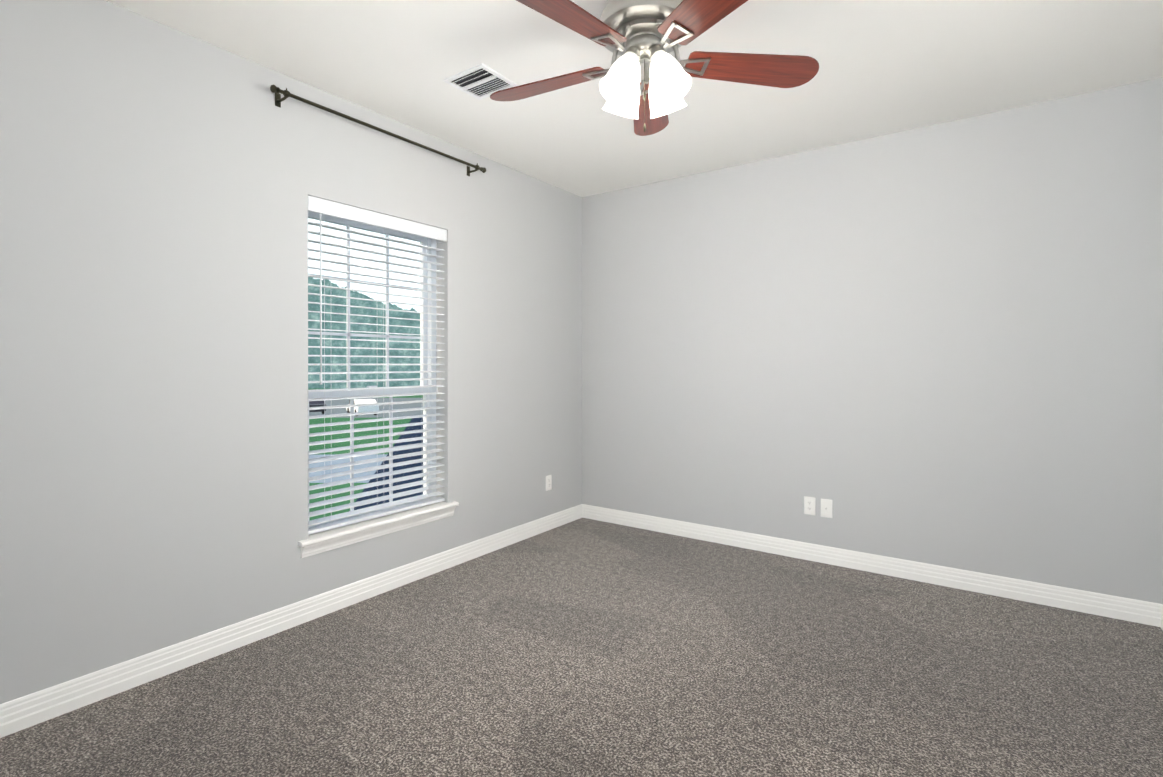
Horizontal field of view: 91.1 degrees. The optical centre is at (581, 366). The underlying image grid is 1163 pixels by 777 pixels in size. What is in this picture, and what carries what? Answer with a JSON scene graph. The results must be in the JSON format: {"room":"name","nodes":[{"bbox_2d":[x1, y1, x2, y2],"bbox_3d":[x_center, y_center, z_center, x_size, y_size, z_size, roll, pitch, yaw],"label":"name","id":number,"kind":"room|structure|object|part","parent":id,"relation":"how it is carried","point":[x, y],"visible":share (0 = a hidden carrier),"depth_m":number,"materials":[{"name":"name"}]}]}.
{"room":"empty bedroom","nodes":[
{"label":"empty bedroom","id":0,"kind":"room"},
{"bbox_2d":[0,0,581,703],"bbox_3d":[-1.304,-0.073,3.150,0.195,2.700,4.640,0,0,35],"label":"wall","id":1,"kind":"structure","parent":0,"point":[160,182],"depth_m":2.47,"materials":[{"name":"grey paint"}]},
{"bbox_2d":[0,504,582,737],"bbox_3d":[-1.218,1.222,3.093,0.017,0.110,4.250,0,0,35],"label":"baseboard","id":2,"kind":"structure","parent":1,"relation":"attached to","point":[29,710],"depth_m":2.58,"materials":[{"name":"white wood"}]},
{"bbox_2d":[308,211,435,527],"bbox_3d":[-1.236,-0.001,3.338,0.080,1.735,0.915,0,0,35],"label":"window","id":3,"kind":"structure","parent":1,"relation":"in","point":[348,224],"depth_m":3.45,"materials":[{"name":"white plastic"}]},
{"bbox_2d":[308,195,446,534],"bbox_3d":[-1.149,-0.006,3.276,0.081,1.721,0.909,0,0,35],"label":"window blinds","id":4,"kind":"object","parent":3,"relation":"attached to","point":[320,206],"visible":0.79,"depth_m":3.21,"materials":[{"name":"white plastic"}]},
{"bbox_2d":[270,84,485,175],"bbox_3d":[-1.064,-1.286,3.227,0.102,0.066,1.388,0,0,35],"label":"curtain rod","id":5,"kind":"object","parent":1,"relation":"attached to","point":[286,93],"visible":1,"depth_m":3.00,"materials":[{"name":"brown metal"}]},
{"bbox_2d":[298,501,458,557],"bbox_3d":[-1.141,0.910,3.274,0.152,0.087,1.025,0,0,35],"label":"window sill","id":6,"kind":"structure","parent":1,"relation":"attached to","point":[327,540],"depth_m":3.17,"materials":[{"name":"white wood"}]},
{"bbox_2d":[546,475,551,490],"bbox_3d":[-0.256,0.907,4.456,0.009,0.118,0.072,0,0,35],"label":"electrical outlet","id":7,"kind":"object","parent":1,"relation":"attached to","point":[548,482],"visible":1,"depth_m":4.45,"materials":[{"name":"white plastic"}]},
{"bbox_2d":[0,518,1162,776],"bbox_3d":[0.205,1.341,2.085,3.895,0.120,4.640,0,0,35],"label":"floor","id":8,"kind":"structure","parent":0,"point":[586,648],"depth_m":2.29,"materials":[{"name":"carpet"}]},
{"bbox_2d":[106,0,1162,196],"bbox_3d":[0.205,-1.479,2.075,3.895,0.120,4.640,0,0,35],"label":"ceiling","id":9,"kind":"structure","parent":0,"point":[888,66],"depth_m":2.69,"materials":[{"name":"white paint"}]},
{"bbox_2d":[443,63,517,99],"bbox_3d":[-0.503,-1.413,2.853,0.270,0.017,0.250,0,0,35],"label":"ceiling vent","id":10,"kind":"object","parent":9,"relation":"in","point":[481,81],"visible":0.98,"depth_m":2.84,"materials":[{"name":"white metal"}]},
{"bbox_2d":[490,0,818,135],"bbox_3d":[0.193,-1.144,2.120,1.298,0.551,1.305,0,0,35],"label":"fan","id":11,"kind":"object","parent":9,"relation":"hanging from","point":[633,34],"visible":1,"depth_m":2.08,"materials":[{"name":"brown wood"}]},
{"bbox_3d":[-0.142,-1.140,2.317,0.528,0.044,0.165,0,0,27],"label":"blade","id":12,"kind":"part","parent":11,"relation":"part of","materials":[{"name":"brown wood"}]},
{"bbox_3d":[-0.067,-1.138,1.825,0.528,0.044,0.165,0,0,-45],"label":"blade","id":13,"kind":"part","parent":11,"relation":"part of","materials":[{"name":"brown wood"}]},
{"bbox_3d":[0.304,-1.141,2.541,0.165,0.044,0.528,0,0,9],"label":"blade","id":14,"kind":"part","parent":11,"relation":"part of","materials":[{"name":"brown wood"}]},
{"bbox_3d":[0.425,-1.138,1.744,0.165,0.044,0.528,0,0,-27],"label":"blade","id":15,"kind":"part","parent":11,"relation":"part of","materials":[{"name":"brown wood"}]},
{"bbox_3d":[0.654,-1.140,2.186,0.528,0.044,0.165,0,0,-9],"label":"blade","id":16,"kind":"part","parent":11,"relation":"part of","materials":[{"name":"brown wood"}]},
{"bbox_2d":[582,77,1162,603],"bbox_3d":[1.570,-0.076,3.837,3.700,2.700,0.195,0,0,35],"label":"wall","id":17,"kind":"structure","parent":0,"point":[940,343],"depth_m":3.43,"materials":[{"name":"grey paint"}]},
{"bbox_2d":[804,496,815,514],"bbox_3d":[1.504,0.917,3.763,0.072,0.118,0.009,0,0,35],"label":"electrical outlet","id":18,"kind":"object","parent":17,"relation":"attached to","point":[809,505],"visible":1,"depth_m":3.76,"materials":[{"name":"white plastic"}]},
{"bbox_2d":[821,499,831,517],"bbox_3d":[1.586,0.919,3.698,0.072,0.118,0.018,0,0,35],"label":"electrical outlet","id":19,"kind":"object","parent":17,"relation":"attached to","point":[826,507],"visible":1,"depth_m":3.70,"materials":[{"name":"white plastic"}]},
{"bbox_2d":[582,504,1162,626],"bbox_3d":[1.429,1.220,3.811,3.505,0.110,0.017,0,0,35],"label":"baseboard","id":20,"kind":"structure","parent":17,"relation":"attached to","point":[1125,609],"depth_m":3.42,"materials":[{"name":"white wood"}]},
{"bbox_3d":[1.658,-0.065,0.931,0.195,2.700,4.445,0,0,35],"label":"wall","id":21,"kind":"structure","parent":0,"visible":0},
{"bbox_2d":[1160,609,1162,629],"bbox_3d":[1.628,1.230,1.076,0.017,0.110,4.250,0,0,35],"label":"baseboard","id":22,"kind":"structure","parent":21,"relation":"attached to","point":[1161,622],"depth_m":2.78,"materials":[{"name":"white wood"}]},
{"label":"outside","id":23,"kind":"structure","parent":0,"visible":0},
{"bbox_2d":[349,417,422,510],"bbox_3d":[-1.280,1.307,8.056,6.439,0.744,6.676,0,0,35],"label":"roof","id":24,"kind":"structure","parent":23,"point":[412,435],"depth_m":6.69,"materials":[{"name":"blue"}]},
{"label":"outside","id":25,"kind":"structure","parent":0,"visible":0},
{"bbox_2d":[309,454,387,482],"bbox_3d":[-10.369,4.471,26.849,22.655,0.001,16.036,0,0,35],"label":"sidewalk","id":26,"kind":"structure","parent":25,"point":[336,470],"depth_m":25.34,"materials":[{"name":"grey concrete"}]},
{"bbox_2d":[308,218,419,388],"bbox_3d":[-41.238,-19.460,109.410,68.000,49.300,0.100,0,0,-1],"label":"sky","id":27,"kind":"structure","parent":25,"point":[357,327],"depth_m":109.39,"materials":[{"name":"white"}]},
{"bbox_2d":[308,389,422,520],"bbox_3d":[-151.532,3.755,228.936,511.949,0.001,369.754,0,0,35],"label":"grass","id":28,"kind":"structure","parent":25,"point":[343,427],"depth_m":34.96,"materials":[{"name":"green plant"}]},
{"bbox_2d":[309,398,422,417],"bbox_3d":[-27.177,4.311,70.698,77.509,0.001,54.527,0,0,35],"label":"road","id":29,"kind":"structure","parent":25,"point":[381,408],"depth_m":59.38,"materials":[{"name":"grey asphalt"}]},
{"bbox_2d":[309,400,325,413],"bbox_3d":[-25.305,3.654,53.370,1.800,1.420,4.530,0,0,-35],"label":"car","id":30,"kind":"object","parent":29,"relation":"on","point":[316,403],"depth_m":51.82,"materials":[{"name":"grey metal"}]},
{"bbox_2d":[346,399,378,415],"bbox_3d":[-19.951,3.659,51.919,1.800,1.420,4.530,0,0,-35],"label":"car","id":31,"kind":"object","parent":29,"relation":"on","point":[365,408],"depth_m":50.45,"materials":[{"name":"white metal"}]}
]}

